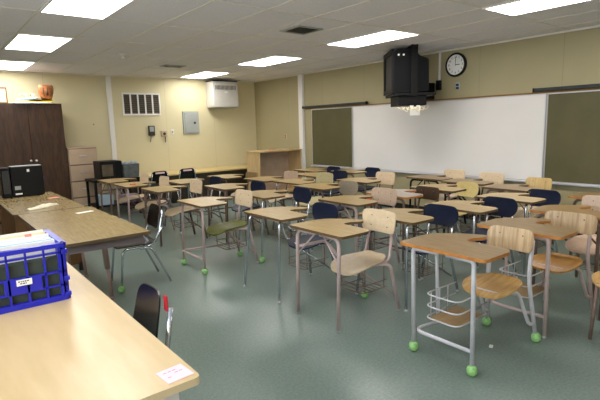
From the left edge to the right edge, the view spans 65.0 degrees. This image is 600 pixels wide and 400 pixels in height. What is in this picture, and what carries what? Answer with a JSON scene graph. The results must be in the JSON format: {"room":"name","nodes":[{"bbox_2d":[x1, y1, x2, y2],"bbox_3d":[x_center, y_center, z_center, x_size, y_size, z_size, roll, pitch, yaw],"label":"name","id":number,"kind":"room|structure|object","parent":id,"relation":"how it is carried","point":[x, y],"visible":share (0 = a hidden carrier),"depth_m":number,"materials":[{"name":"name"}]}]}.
{"room":"classroom","nodes":[
{"label":"classroom","id":0,"kind":"room"},
{"bbox_2d":[0,72,256,199],"bbox_3d":[-4.430,-1.295,9.720,8.560,2.930,0.100,-9,11,-38],"label":"wall","id":1,"kind":"structure","parent":0,"point":[225,136],"depth_m":10.53,"materials":[{"name":"paint"}]},
{"bbox_2d":[105,76,119,199],"bbox_3d":[-3.968,-1.240,10.014,0.100,2.705,0.035,-9,11,-38],"label":"trim","id":2,"kind":"structure","parent":1,"relation":"attached to","point":[107,78],"depth_m":9.93,"materials":[{"name":"white paint"}]},
{"bbox_2d":[121,93,160,114],"bbox_3d":[-3.465,-2.098,10.309,0.840,0.480,0.030,-9,11,-38],"label":"air vent","id":3,"kind":"object","parent":1,"relation":"in","point":[132,103],"visible":1,"depth_m":10.30,"materials":[{"name":"white metal"}]},
{"bbox_2d":[148,126,154,141],"bbox_3d":[-3.302,-1.474,10.499,0.140,0.361,0.070,-9,11,-38],"label":"wall telephone","id":4,"kind":"object","parent":1,"relation":"attached to","point":[151,129],"visible":1,"depth_m":10.46,"materials":[{"name":"grey plastic"}]},
{"bbox_2d":[161,131,166,141],"bbox_3d":[-3.079,-1.440,10.694,0.140,0.262,0.055,-9,11,-38],"label":"thermostat","id":5,"kind":"object","parent":1,"relation":"attached to","point":[163,133],"visible":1,"depth_m":10.67,"materials":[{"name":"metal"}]},
{"bbox_2d":[182,111,199,133],"bbox_3d":[-2.558,-1.817,11.067,0.400,0.520,0.052,-9,11,-38],"label":"electrical panel","id":6,"kind":"object","parent":1,"relation":"attached to","point":[190,118],"visible":1,"depth_m":11.05,"materials":[{"name":"grey metal"}]},
{"bbox_2d":[205,80,238,107],"bbox_3d":[-1.870,-2.535,11.325,0.680,0.640,0.364,-9,11,-38],"label":"wall heater","id":7,"kind":"object","parent":1,"relation":"attached to","point":[219,93],"visible":1,"depth_m":11.16,"materials":[{"name":"grey metal"}]},
{"bbox_2d":[0,0,599,80],"bbox_3d":[-0.563,-1.941,4.696,8.560,0.100,12.570,-9,11,-38],"label":"ceiling","id":8,"kind":"structure","parent":0,"point":[213,15],"depth_m":5.75,"materials":[{"name":"tile"}]},
{"bbox_2d":[0,60,35,70],"bbox_3d":[-4.937,-2.281,7.985,0.600,0.014,1.210,-9,11,-38],"label":"recessed light","id":9,"kind":"object","parent":8,"relation":"in","point":[4,64],"visible":1,"depth_m":7.96,"materials":[{"name":"white plastic"}]},
{"bbox_2d":[3,33,73,51],"bbox_3d":[-3.409,-2.026,6.099,0.600,0.014,1.210,-9,11,-38],"label":"recessed light","id":10,"kind":"object","parent":8,"relation":"in","point":[27,42],"visible":1,"depth_m":6.04,"materials":[{"name":"white plastic"}]},
{"bbox_2d":[39,0,134,19],"bbox_3d":[-1.882,-1.770,4.214,0.600,0.014,1.210,-9,11,-38],"label":"recessed light","id":11,"kind":"object","parent":8,"relation":"in","point":[94,9],"visible":1,"depth_m":4.39,"materials":[{"name":"white plastic"}]},
{"bbox_2d":[159,64,185,67],"bbox_3d":[-2.339,-2.460,8.667,0.400,0.014,0.280,-9,11,-38],"label":"ceiling vent","id":12,"kind":"object","parent":8,"relation":"in","point":[165,65],"visible":1,"depth_m":8.65,"materials":[{"name":"grey metal"}]},
{"bbox_2d":[179,71,228,78],"bbox_3d":[-2.084,-2.715,10.237,0.600,0.014,1.210,-9,11,-38],"label":"recessed light","id":13,"kind":"object","parent":8,"relation":"in","point":[205,74],"visible":1,"depth_m":10.19,"materials":[{"name":"white plastic"}]},
{"bbox_2d":[185,72,226,77],"bbox_3d":[-2.084,-2.716,10.237,0.564,0.006,1.170,-9,11,-38],"label":"diffuser","id":14,"kind":"object","parent":13,"relation":"attached to","point":[202,74],"depth_m":10.18,"materials":[{"name":"white plastic"}]},
{"bbox_2d":[236,55,302,66],"bbox_3d":[-0.557,-2.460,8.351,0.600,0.014,1.210,-9,11,-38],"label":"recessed light","id":15,"kind":"object","parent":8,"relation":"in","point":[271,60],"visible":1,"depth_m":8.30,"materials":[{"name":"white plastic"}]},
{"bbox_2d":[0,0,599,80],"bbox_3d":[-0.562,-1.894,4.703,8.360,0.014,12.370,-9,11,-38],"label":"trim","id":16,"kind":"structure","parent":8,"relation":"attached to","point":[39,9],"depth_m":5.95,"materials":[{"name":"beige metal"}]},
{"bbox_2d":[279,25,322,34],"bbox_3d":[0.016,-2.059,5.712,0.380,0.014,0.380,-9,11,-38],"label":"ceiling vent","id":17,"kind":"object","parent":8,"relation":"in","point":[299,29],"visible":1,"depth_m":5.69,"materials":[{"name":"grey metal"}]},
{"bbox_2d":[325,29,420,47],"bbox_3d":[0.971,-2.204,6.465,0.600,0.014,1.210,-9,11,-38],"label":"recessed light","id":18,"kind":"object","parent":8,"relation":"in","point":[387,35],"visible":1,"depth_m":6.42,"materials":[{"name":"white plastic"}]},
{"bbox_2d":[383,44,435,106],"bbox_3d":[1.717,-1.936,7.445,0.665,0.890,0.764,-2,9,0],"label":"television mount","id":19,"kind":"object","parent":8,"relation":"attached to","point":[415,97],"depth_m":7.12,"materials":[{"name":"black metal"}]},
{"bbox_2d":[391,95,426,106],"bbox_3d":[1.710,-1.564,7.463,0.440,0.150,0.580,-2,9,0],"label":"tray","id":20,"kind":"object","parent":19,"relation":"on","point":[403,100],"depth_m":7.18,"materials":[{"name":"black plastic"}]},
{"bbox_2d":[385,92,435,97],"bbox_3d":[1.742,-1.664,7.488,0.630,0.038,0.750,-2,9,0],"label":"shelf","id":21,"kind":"object","parent":19,"relation":"attached to","point":[413,94],"depth_m":7.12,"materials":[{"name":"black metal"}]},
{"bbox_2d":[398,106,428,111],"bbox_3d":[1.722,-1.380,7.164,0.470,0.087,0.047,-2,9,0],"label":"cable bundle","id":22,"kind":"object","parent":19,"relation":"attached to","point":[412,106],"visible":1,"depth_m":7.15,"materials":[{"name":"beige plastic"}]},
{"bbox_2d":[410,105,419,114],"bbox_3d":[1.755,-1.371,7.197,0.150,0.150,0.014,-2,9,0],"label":"paper notice","id":23,"kind":"object","parent":19,"relation":"hanging from","point":[412,112],"visible":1,"depth_m":7.20,"materials":[{"name":"white paper"}]},
{"bbox_2d":[483,0,589,15],"bbox_3d":[2.498,-1.949,4.580,0.600,0.014,1.210,-9,11,-38],"label":"recessed light","id":24,"kind":"object","parent":8,"relation":"in","point":[518,7],"visible":1,"depth_m":4.80,"materials":[{"name":"white plastic"}]},
{"bbox_2d":[71,193,599,399],"bbox_3d":[-0.486,0.854,5.137,8.560,0.100,12.570,-9,11,-38],"label":"floor","id":25,"kind":"structure","parent":0,"point":[241,343],"depth_m":3.70,"materials":[{"name":"plastic"}]},
{"bbox_2d":[0,103,70,199],"bbox_3d":[-4.993,-0.698,8.695,1.140,2.100,0.764,-9,11,-38],"label":"wardrobe","id":26,"kind":"object","parent":25,"relation":"on","point":[30,133],"visible":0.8,"depth_m":8.43,"materials":[{"name":"brown wood"}]},
{"bbox_2d":[0,87,7,102],"bbox_3d":[-5.218,-1.817,8.189,0.200,0.280,0.090,-10,12,-44],"label":"picture frame","id":27,"kind":"object","parent":26,"relation":"on","point":[3,91],"visible":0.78,"depth_m":8.19,"materials":[{"name":"brown"}]},
{"bbox_2d":[11,102,50,103],"bbox_3d":[-4.828,-1.735,8.432,0.600,0.022,0.400,-10,12,-44],"label":"paper stack","id":28,"kind":"object","parent":26,"relation":"on","point":[11,102],"visible":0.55,"depth_m":8.28,"materials":[{"name":"white paper"}]},
{"bbox_2d":[26,101,53,102],"bbox_3d":[-4.699,-1.773,8.505,0.440,0.022,0.240,-6,10,-27],"label":"paper stack","id":29,"kind":"object","parent":28,"relation":"on","point":[26,101],"visible":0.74,"depth_m":8.41,"materials":[{"name":"yellow paper"}]},
{"bbox_3d":[-4.690,-1.799,8.522,0.220,0.022,0.320,4,10,31],"label":"paper stack","id":30,"kind":"object","parent":29,"relation":"on","visible":0},
{"bbox_2d":[37,85,53,99],"bbox_3d":[-4.615,-1.955,8.559,0.260,0.255,0.285,-9,11,-38],"label":"pot","id":31,"kind":"object","parent":30,"relation":"on","point":[45,92],"visible":1,"depth_m":8.48,"materials":[{"name":"brown ceramic"}]},
{"bbox_2d":[0,192,85,269],"bbox_3d":[-3.283,0.383,5.907,0.720,0.741,1.860,-9,11,-38],"label":"wooden desk","id":32,"kind":"object","parent":25,"relation":"on","point":[10,208],"visible":0.34,"depth_m":5.68,"materials":[{"name":"brown wood"}]},
{"bbox_2d":[0,167,11,198],"bbox_3d":[-3.880,-0.225,6.206,0.100,0.400,0.163,-9,11,-38],"label":"speaker","id":33,"kind":"object","parent":32,"relation":"on","point":[5,182],"visible":1,"depth_m":6.14},
{"bbox_2d":[1,171,10,193],"bbox_3d":[-3.831,-0.227,6.143,0.080,0.300,0.003,-9,11,-38],"label":"grille","id":34,"kind":"object","parent":33,"relation":"attached to","point":[5,175],"depth_m":6.14,"materials":[{"name":"grey"}]},
{"bbox_2d":[7,164,44,196],"bbox_3d":[-3.703,-0.266,6.396,0.400,0.411,0.223,-9,11,-38],"label":"computer tower","id":35,"kind":"object","parent":32,"relation":"on","point":[26,180],"visible":0.94,"depth_m":6.30,"materials":[{"name":"black plastic"}]},
{"bbox_2d":[26,203,58,210],"bbox_3d":[-2.925,0.065,5.348,0.143,0.042,0.412,1,9,16],"label":"paper","id":36,"kind":"object","parent":32,"relation":"on","point":[47,205],"visible":1,"depth_m":5.30,"materials":[{"name":"white paper"}]},
{"bbox_2d":[66,146,100,209],"bbox_3d":[-4.320,-0.399,9.282,0.520,1.290,0.761,-9,11,-38],"label":"filing cabinet","id":37,"kind":"object","parent":25,"relation":"on","point":[80,159],"visible":0.64,"depth_m":8.96,"materials":[{"name":"metal"}]},
{"bbox_2d":[18,206,150,298],"bbox_3d":[-2.092,0.573,4.500,0.720,0.740,1.815,-9,11,-38],"label":"table","id":38,"kind":"object","parent":25,"relation":"on","point":[97,229],"visible":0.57,"depth_m":4.21,"materials":[{"name":"brown wood"}]},
{"bbox_2d":[0,262,199,399],"bbox_3d":[-1.524,0.952,2.000,1.460,0.740,2.000,-9,11,-38],"label":"table","id":39,"kind":"object","parent":25,"relation":"on","point":[83,346],"visible":0.77,"depth_m":1.80,"materials":[{"name":"beige wood"}]},
{"bbox_2d":[0,229,71,314],"bbox_3d":[-1.479,0.361,2.415,0.448,0.295,0.439,-9,11,-38],"label":"crate","id":40,"kind":"object","parent":39,"relation":"on","point":[28,284],"visible":0.72,"depth_m":2.30,"materials":[{"name":"blue plastic"}]},
{"bbox_2d":[0,230,42,236],"bbox_3d":[-1.579,0.334,2.537,0.380,0.290,0.009,-9,11,-38],"label":"folder","id":41,"kind":"object","parent":40,"relation":"in","point":[39,230],"visible":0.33,"depth_m":2.56,"materials":[{"name":"white paper"}]},
{"bbox_2d":[0,231,44,239],"bbox_3d":[-1.551,0.338,2.501,0.380,0.290,0.009,-9,11,-38],"label":"folder","id":42,"kind":"object","parent":40,"relation":"in","point":[42,232],"visible":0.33,"depth_m":2.52,"materials":[{"name":"beige paper"}]},
{"bbox_2d":[0,234,48,243],"bbox_3d":[-1.494,0.341,2.430,0.380,0.305,0.009,-9,11,-38],"label":"folder","id":43,"kind":"object","parent":40,"relation":"in","point":[27,236],"visible":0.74,"depth_m":2.46,"materials":[{"name":"white paper"}]},
{"bbox_2d":[0,237,50,245],"bbox_3d":[-1.465,0.356,2.396,0.380,0.282,0.009,-9,11,-38],"label":"folder","id":44,"kind":"object","parent":40,"relation":"in","point":[44,237],"visible":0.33,"depth_m":2.42,"materials":[{"name":"white paper"}]},
{"bbox_2d":[0,238,52,246],"bbox_3d":[-1.422,0.362,2.343,0.380,0.286,0.009,-9,11,-38],"label":"folder","id":45,"kind":"object","parent":40,"relation":"in","point":[50,238],"visible":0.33,"depth_m":2.36,"materials":[{"name":"white paper"}]},
{"bbox_2d":[0,239,55,264],"bbox_3d":[-1.408,0.365,2.326,0.380,0.285,0.009,-9,11,-38],"label":"folder","id":46,"kind":"object","parent":40,"relation":"in","point":[51,240],"visible":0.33,"depth_m":2.35,"materials":[{"name":"white paper"}]},
{"bbox_2d":[0,256,56,266],"bbox_3d":[-1.378,0.409,2.296,0.380,0.205,0.009,-9,11,-38],"label":"folder","id":47,"kind":"object","parent":40,"relation":"in","point":[54,256],"visible":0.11,"depth_m":2.31,"materials":[{"name":"paper"}]},
{"bbox_2d":[0,255,56,265],"bbox_3d":[-1.393,0.406,2.314,0.380,0.205,0.009,-9,11,-38],"label":"folder","id":48,"kind":"object","parent":40,"relation":"in","point":[53,255],"visible":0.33,"depth_m":2.34,"materials":[{"name":"paper"}]},
{"bbox_2d":[0,257,60,306],"bbox_3d":[-1.364,0.411,2.279,0.380,0.205,0.009,-9,11,-38],"label":"folder","id":49,"kind":"object","parent":40,"relation":"in","point":[34,267],"visible":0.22,"depth_m":2.31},
{"bbox_2d":[156,364,193,383],"bbox_3d":[-0.435,0.603,1.637,0.097,0.002,0.096,-10,12,-42],"label":"sticky note","id":50,"kind":"object","parent":39,"relation":"on","point":[177,372],"visible":1,"depth_m":1.64,"materials":[{"name":"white paper"}]},
{"bbox_2d":[85,177,141,212],"bbox_3d":[-3.558,-0.078,9.012,0.840,0.700,0.600,-9,11,-38],"label":"stand","id":51,"kind":"object","parent":25,"relation":"on","point":[93,180],"visible":0.52,"depth_m":8.90,"materials":[{"name":"black metal"}]},
{"bbox_2d":[98,193,113,205],"bbox_3d":[-3.652,-0.015,8.802,0.260,0.194,0.220,-9,11,-38],"label":"storage box","id":52,"kind":"object","parent":51,"relation":"on","point":[106,196],"visible":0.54,"depth_m":8.72,"materials":[{"name":"blue"}]},
{"bbox_2d":[93,160,122,179],"bbox_3d":[-3.605,-0.571,8.838,0.390,0.330,0.446,-9,11,-38],"label":"microwave","id":53,"kind":"object","parent":51,"relation":"on","point":[103,169],"visible":0.94,"depth_m":8.68,"materials":[{"name":"black plastic"}]},
{"bbox_2d":[89,200,138,207],"bbox_3d":[-3.554,0.058,9.033,0.800,0.025,0.560,-9,11,-38],"label":"shelf","id":54,"kind":"object","parent":51,"relation":"attached to","point":[115,201],"depth_m":8.85,"materials":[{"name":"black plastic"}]},
{"bbox_2d":[121,161,138,177],"bbox_3d":[-3.307,-0.601,9.080,0.342,0.299,0.320,-9,11,-38],"label":"storage box","id":55,"kind":"object","parent":51,"relation":"on","point":[129,169],"visible":0.77,"depth_m":8.96,"materials":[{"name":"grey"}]},
{"bbox_2d":[97,173,149,219],"bbox_3d":[-2.959,-0.012,8.020,0.718,0.846,0.644,-9,11,-39],"label":"student desk","id":56,"kind":"object","parent":25,"relation":"on","point":[144,177],"visible":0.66,"depth_m":7.99,"materials":[{"name":"beige laminate"}]},
{"bbox_2d":[111,203,171,292],"bbox_3d":[-1.687,0.468,4.889,0.544,0.805,0.466,-8,11,-33],"label":"chair","id":57,"kind":"object","parent":25,"relation":"on","point":[153,213],"visible":0.79,"depth_m":4.85,"materials":[{"name":"black"}]},
{"bbox_2d":[113,176,174,230],"bbox_3d":[-2.429,0.076,7.365,0.718,0.846,0.644,-9,11,-37],"label":"student desk","id":58,"kind":"object","parent":25,"relation":"on","point":[163,180],"visible":0.61,"depth_m":7.35,"materials":[{"name":"beige laminate"}]},
{"bbox_2d":[133,283,172,348],"bbox_3d":[-0.839,0.850,2.104,0.522,0.858,0.443,-9,12,-41],"label":"chair","id":59,"kind":"object","parent":25,"relation":"on","point":[148,300],"visible":0.31,"depth_m":2.15,"materials":[{"name":"black plastic"}]},
{"bbox_2d":[141,171,171,207],"bbox_3d":[-2.784,-0.172,9.109,0.443,0.798,0.522,-10,12,-42],"label":"chair","id":60,"kind":"object","parent":25,"relation":"on","point":[155,175],"visible":0.31,"depth_m":8.90,"materials":[{"name":"black"}]},
{"bbox_2d":[141,179,208,247],"bbox_3d":[-1.784,0.160,6.726,0.718,0.846,0.644,-9,11,-38],"label":"student desk","id":61,"kind":"object","parent":25,"relation":"on","point":[195,185],"visible":0.9,"depth_m":6.71,"materials":[{"name":"beige laminate"}]},
{"bbox_2d":[119,164,246,208],"bbox_3d":[-2.256,-0.391,10.975,3.620,0.635,0.830,-9,11,-38],"label":"bench","id":62,"kind":"object","parent":25,"relation":"on","point":[201,173],"visible":0.17,"depth_m":10.57,"materials":[{"name":"beige wood"}]},
{"bbox_2d":[170,168,197,206],"bbox_3d":[-2.359,-0.256,9.572,0.443,0.798,0.522,-9,11,-38],"label":"chair","id":63,"kind":"object","parent":25,"relation":"on","point":[188,173],"visible":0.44,"depth_m":9.39,"materials":[{"name":"black plastic"}]},
{"bbox_2d":[164,176,222,233],"bbox_3d":[-1.710,0.044,7.613,0.825,0.795,0.644,-9,11,-38],"label":"student desk","id":64,"kind":"object","parent":25,"relation":"on","point":[213,179],"visible":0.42,"depth_m":7.63,"materials":[{"name":"beige laminate"}]},
{"bbox_2d":[177,189,258,274],"bbox_3d":[-0.945,0.332,5.488,0.748,0.846,0.644,-9,11,-38],"label":"student desk","id":65,"kind":"object","parent":25,"relation":"on","point":[242,197],"visible":0.94,"depth_m":5.47,"materials":[{"name":"beige laminate"}]},
{"bbox_2d":[207,172,258,221],"bbox_3d":[-1.131,-0.064,8.187,0.729,0.797,0.644,-9,12,-40],"label":"student desk","id":66,"kind":"object","parent":25,"relation":"on","point":[224,177],"visible":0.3,"depth_m":8.16,"materials":[{"name":"laminate"}]},
{"bbox_2d":[204,181,269,242],"bbox_3d":[-0.907,0.149,6.807,0.729,0.795,0.644,-8,11,-37],"label":"student desk","id":67,"kind":"object","parent":25,"relation":"on","point":[255,185],"visible":0.68,"depth_m":6.79,"materials":[{"name":"beige laminate"}]},
{"bbox_2d":[244,171,301,229],"bbox_3d":[-0.435,-0.019,7.624,0.729,0.846,0.644,-9,11,-38],"label":"student desk","id":68,"kind":"object","parent":25,"relation":"on","point":[287,174],"visible":0.43,"depth_m":7.58,"materials":[{"name":"laminate"}]},
{"bbox_2d":[246,148,301,200],"bbox_3d":[-0.560,-0.605,10.676,1.185,1.060,0.510,-9,11,-38],"label":"bookcase","id":69,"kind":"object","parent":25,"relation":"on","point":[276,162],"visible":0.59,"depth_m":10.87,"materials":[{"name":"brown wood"}]},
{"bbox_2d":[237,187,313,262],"bbox_3d":[-0.313,0.269,5.945,0.842,0.795,0.644,-8,11,-35],"label":"student desk","id":70,"kind":"object","parent":25,"relation":"on","point":[300,194],"visible":0.51,"depth_m":5.95,"materials":[{"name":"laminate"}]},
{"bbox_2d":[243,202,337,303],"bbox_3d":[-0.072,0.465,4.660,0.825,0.795,0.644,-9,11,-38],"label":"student desk","id":71,"kind":"object","parent":25,"relation":"on","point":[320,210],"visible":0.79,"depth_m":4.65,"materials":[{"name":"laminate"}]},
{"bbox_2d":[272,172,332,230],"bbox_3d":[0.066,0.037,7.182,0.825,0.846,0.644,-9,12,-41],"label":"student desk","id":72,"kind":"object","parent":25,"relation":"on","point":[321,177],"visible":0.5,"depth_m":7.20,"materials":[{"name":"laminate"}]},
{"bbox_2d":[294,166,340,196],"bbox_3d":[0.356,-0.217,8.908,0.729,0.795,0.644,-9,11,-37],"label":"student desk","id":73,"kind":"object","parent":25,"relation":"on","point":[330,168],"visible":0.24,"depth_m":8.88,"materials":[{"name":"laminate"}]},
{"bbox_2d":[293,170,347,219],"bbox_3d":[0.362,-0.085,8.067,0.825,0.795,0.644,-8,11,-36],"label":"student desk","id":74,"kind":"object","parent":25,"relation":"on","point":[337,174],"visible":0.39,"depth_m":8.08,"materials":[{"name":"laminate"}]},
{"bbox_2d":[294,180,360,246],"bbox_3d":[0.390,0.154,6.546,0.729,0.795,0.644,-9,11,-38],"label":"student desk","id":75,"kind":"object","parent":25,"relation":"on","point":[344,186],"visible":0.4,"depth_m":6.55,"materials":[{"name":"laminate"}]},
{"bbox_2d":[290,208,400,332],"bbox_3d":[0.400,0.534,3.971,0.734,0.846,0.644,-9,11,-38],"label":"student desk","id":76,"kind":"object","parent":25,"relation":"on","point":[384,221],"visible":1,"depth_m":3.94,"materials":[{"name":"laminate"}]},
{"bbox_2d":[331,167,381,215],"bbox_3d":[1.024,-0.168,8.476,0.729,0.795,0.644,-8,11,-36],"label":"student desk","id":77,"kind":"object","parent":25,"relation":"on","point":[369,171],"visible":0.39,"depth_m":8.50,"materials":[{"name":"laminate"}]},
{"bbox_2d":[318,187,400,275],"bbox_3d":[0.681,0.316,5.308,0.718,0.846,0.644,-9,12,-39],"label":"student desk","id":78,"kind":"object","parent":25,"relation":"on","point":[385,196],"visible":0.57,"depth_m":5.31,"materials":[{"name":"laminate"}]},
{"bbox_2d":[336,171,397,227],"bbox_3d":[1.018,0.022,7.107,0.729,0.846,0.644,-9,12,-39],"label":"student desk","id":79,"kind":"object","parent":25,"relation":"on","point":[388,178],"visible":0.33,"depth_m":7.13,"materials":[{"name":"laminate"}]},
{"bbox_2d":[366,186,439,262],"bbox_3d":[1.271,0.261,5.710,0.729,0.797,0.644,-8,11,-37],"label":"student desk","id":80,"kind":"object","parent":25,"relation":"on","point":[421,192],"visible":0.39,"depth_m":5.71,"materials":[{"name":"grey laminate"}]},
{"bbox_2d":[355,204,458,311],"bbox_3d":[1.016,0.477,4.388,0.825,0.795,0.644,-9,11,-38],"label":"student desk","id":81,"kind":"object","parent":25,"relation":"on","point":[445,215],"visible":0.53,"depth_m":4.40,"materials":[{"name":"beige laminate"}]},
{"bbox_2d":[406,169,466,225],"bbox_3d":[2.103,-0.024,7.212,0.718,0.846,0.644,-8,11,-37],"label":"student desk","id":82,"kind":"object","parent":25,"relation":"on","point":[448,173],"visible":0.46,"depth_m":7.17,"materials":[{"name":"laminate"}]},
{"bbox_2d":[410,181,478,234],"bbox_3d":[1.894,0.187,6.078,0.729,0.795,0.644,-8,11,-37],"label":"student desk","id":83,"kind":"object","parent":25,"relation":"on","point":[462,188],"visible":0.42,"depth_m":6.09,"materials":[{"name":"laminate"}]},
{"bbox_2d":[421,196,517,279],"bbox_3d":[1.724,0.402,4.745,0.825,0.795,0.644,-8,11,-36],"label":"student desk","id":84,"kind":"object","parent":25,"relation":"on","point":[491,205],"visible":0.48,"depth_m":4.77,"materials":[{"name":"beige laminate"}]},
{"bbox_2d":[400,225,540,376],"bbox_3d":[1.215,0.634,3.292,0.844,0.817,0.644,-9,11,-38],"label":"student desk","id":85,"kind":"object","parent":25,"relation":"on","point":[457,246],"visible":1,"depth_m":3.26,"materials":[{"name":"laminate"}]},
{"bbox_2d":[430,305,482,328],"bbox_3d":[1.110,0.821,3.320,0.330,0.008,0.230,-9,11,-38],"label":"shelf","id":86,"kind":"object","parent":85,"relation":"attached to","point":[459,321],"depth_m":3.31,"materials":[{"name":"brown wood"}]},
{"bbox_2d":[441,172,503,232],"bbox_3d":[2.445,0.061,6.616,0.718,0.846,0.644,-9,12,-39],"label":"student desk","id":87,"kind":"object","parent":25,"relation":"on","point":[485,178],"visible":0.29,"depth_m":6.63,"materials":[{"name":"laminate"}]},
{"bbox_2d":[481,177,553,254],"bbox_3d":[2.748,0.164,5.911,0.718,0.846,0.644,-8,11,-37],"label":"student desk","id":88,"kind":"object","parent":25,"relation":"on","point":[531,182],"visible":0.5,"depth_m":5.88,"materials":[{"name":"laminate"}]},
{"bbox_2d":[476,189,560,276],"bbox_3d":[2.402,0.314,5.185,0.825,0.795,0.644,-8,11,-37],"label":"student desk","id":89,"kind":"object","parent":25,"relation":"on","point":[537,197],"visible":0.32,"depth_m":5.18,"materials":[{"name":"beige laminate"}]},
{"bbox_2d":[477,210,597,338],"bbox_3d":[1.912,0.540,3.767,0.827,0.817,0.644,-9,11,-38],"label":"student desk","id":90,"kind":"object","parent":25,"relation":"on","point":[556,225],"visible":0.82,"depth_m":3.73,"materials":[{"name":"laminate"}]},
{"bbox_2d":[517,282,543,298],"bbox_3d":[1.814,0.726,3.799,0.330,0.008,0.230,-9,11,-38],"label":"shelf","id":91,"kind":"object","parent":90,"relation":"attached to","point":[536,290],"depth_m":3.77,"materials":[{"name":"brown wood"}]},
{"bbox_2d":[529,195,599,297],"bbox_3d":[2.576,0.416,4.341,0.718,0.846,0.644,-9,12,-40],"label":"student desk","id":92,"kind":"object","parent":25,"relation":"on","point":[590,204],"visible":0.59,"depth_m":4.32,"materials":[{"name":"laminate"}]},
{"bbox_2d":[567,192,599,254],"bbox_3d":[3.325,0.287,5.024,0.718,0.846,0.644,-8,11,-35],"label":"student desk","id":93,"kind":"object","parent":25,"relation":"on","point":[578,196],"visible":0.28,"depth_m":5.03,"materials":[{"name":"laminate"}]},
{"bbox_2d":[588,271,599,339],"bbox_3d":[2.346,0.604,3.391,0.400,0.787,0.458,6,12,39],"label":"wooden chair","id":94,"kind":"object","parent":25,"relation":"on","point":[595,279],"visible":1,"depth_m":3.38,"materials":[{"name":"brown wood"}]},
{"bbox_2d":[254,27,599,217],"bbox_3d":[2.770,-1.143,7.503,0.100,2.930,12.370,-9,11,-38],"label":"wall","id":95,"kind":"structure","parent":0,"point":[568,58],"depth_m":7.58,"materials":[{"name":"paint"}]},
{"bbox_2d":[0,25,599,81],"bbox_3d":[-0.561,-1.879,4.706,8.360,0.025,12.370,-9,11,-38],"label":"trim","id":96,"kind":"structure","parent":95,"relation":"attached to","point":[596,26],"depth_m":8.89,"materials":[{"name":"beige"}]},
{"bbox_2d":[298,74,305,178],"bbox_3d":[0.049,-1.467,10.749,0.070,2.705,0.140,-9,11,-38],"label":"trim","id":97,"kind":"structure","parent":95,"relation":"attached to","point":[300,77],"depth_m":10.66,"materials":[{"name":"white paint"}]},
{"bbox_2d":[311,107,352,168],"bbox_3d":[0.653,-1.317,10.009,0.075,1.252,1.270,-9,11,-38],"label":"chalkboard","id":98,"kind":"object","parent":95,"relation":"attached to","point":[332,128],"visible":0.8,"depth_m":9.98,"materials":[{"name":"green metal"}]},
{"bbox_2d":[311,165,350,168],"bbox_3d":[0.669,-0.710,10.105,0.075,0.022,1.270,-9,11,-38],"label":"tray","id":99,"kind":"object","parent":98,"relation":"on","point":[341,166],"depth_m":9.94,"materials":[{"name":"silver metal"}]},
{"bbox_2d":[302,101,367,108],"bbox_3d":[0.687,-1.976,9.831,0.085,0.053,1.950,-9,11,-38],"label":"rail","id":100,"kind":"object","parent":95,"relation":"attached to","point":[365,102],"visible":1,"depth_m":9.71,"materials":[{"name":"black metal"}]},
{"bbox_2d":[425,83,434,99],"bbox_3d":[2.080,-1.828,7.952,0.280,0.270,0.290,-9,11,-38],"label":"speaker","id":101,"kind":"object","parent":95,"relation":"attached to","point":[431,85],"visible":0.28,"depth_m":7.86,"materials":[{"name":"black plastic"}]},
{"bbox_2d":[436,53,441,89],"bbox_3d":[2.297,-2.123,7.783,0.060,0.604,0.080,-9,11,-38],"label":"cable raceway","id":102,"kind":"object","parent":95,"relation":"attached to","point":[439,81],"visible":1,"depth_m":7.79,"materials":[{"name":"white plastic"}]},
{"bbox_2d":[351,93,546,181],"bbox_3d":[2.236,-1.052,8.054,0.075,1.252,3.770,-9,11,-38],"label":"whiteboard","id":103,"kind":"object","parent":95,"relation":"attached to","point":[505,135],"visible":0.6,"depth_m":7.66,"materials":[{"name":"white metal"}]},
{"bbox_2d":[351,168,525,181],"bbox_3d":[2.253,-0.445,8.150,0.075,0.022,3.770,-9,11,-38],"label":"tray","id":104,"kind":"object","parent":103,"relation":"on","point":[515,179],"depth_m":8.18,"materials":[{"name":"silver metal"}]},
{"bbox_2d":[305,88,599,109],"bbox_3d":[2.540,-1.637,7.593,0.030,0.020,7.700,-9,11,-38],"label":"rail","id":105,"kind":"object","parent":95,"relation":"attached to","point":[588,88],"visible":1,"depth_m":7.18,"materials":[{"name":"metal"}]},
{"bbox_2d":[311,191,596,234],"bbox_3d":[2.764,0.261,7.689,0.012,0.100,12.370,-9,11,-38],"label":"baseboard","id":106,"kind":"structure","parent":95,"relation":"attached to","point":[398,205],"depth_m":8.57,"materials":[{"name":"black rubber"}]},
{"bbox_2d":[445,52,466,76],"bbox_3d":[2.493,-2.164,7.535,0.050,0.380,0.380,-9,11,-38],"label":"wall clock","id":107,"kind":"object","parent":95,"relation":"attached to","point":[456,63],"visible":1,"depth_m":7.52,"materials":[{"name":"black plastic"}]},
{"bbox_2d":[532,83,599,91],"bbox_3d":[4.114,-1.403,5.600,0.085,0.053,2.640,-9,11,-38],"label":"rail","id":108,"kind":"object","parent":95,"relation":"attached to","point":[586,86],"visible":1,"depth_m":6.25,"materials":[{"name":"black metal"}]},
{"bbox_2d":[543,90,599,187],"bbox_3d":[4.186,-0.726,5.647,0.075,1.252,2.440,-9,11,-38],"label":"chalkboard","id":109,"kind":"object","parent":95,"relation":"attached to","point":[572,132],"visible":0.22,"depth_m":6.31,"materials":[{"name":"green metal"}]},
{"bbox_2d":[552,182,599,187],"bbox_3d":[4.203,-0.119,5.742,0.075,0.022,2.440,-9,11,-38],"label":"tray","id":110,"kind":"object","parent":109,"relation":"on","point":[581,184],"depth_m":6.30,"materials":[{"name":"silver metal"}]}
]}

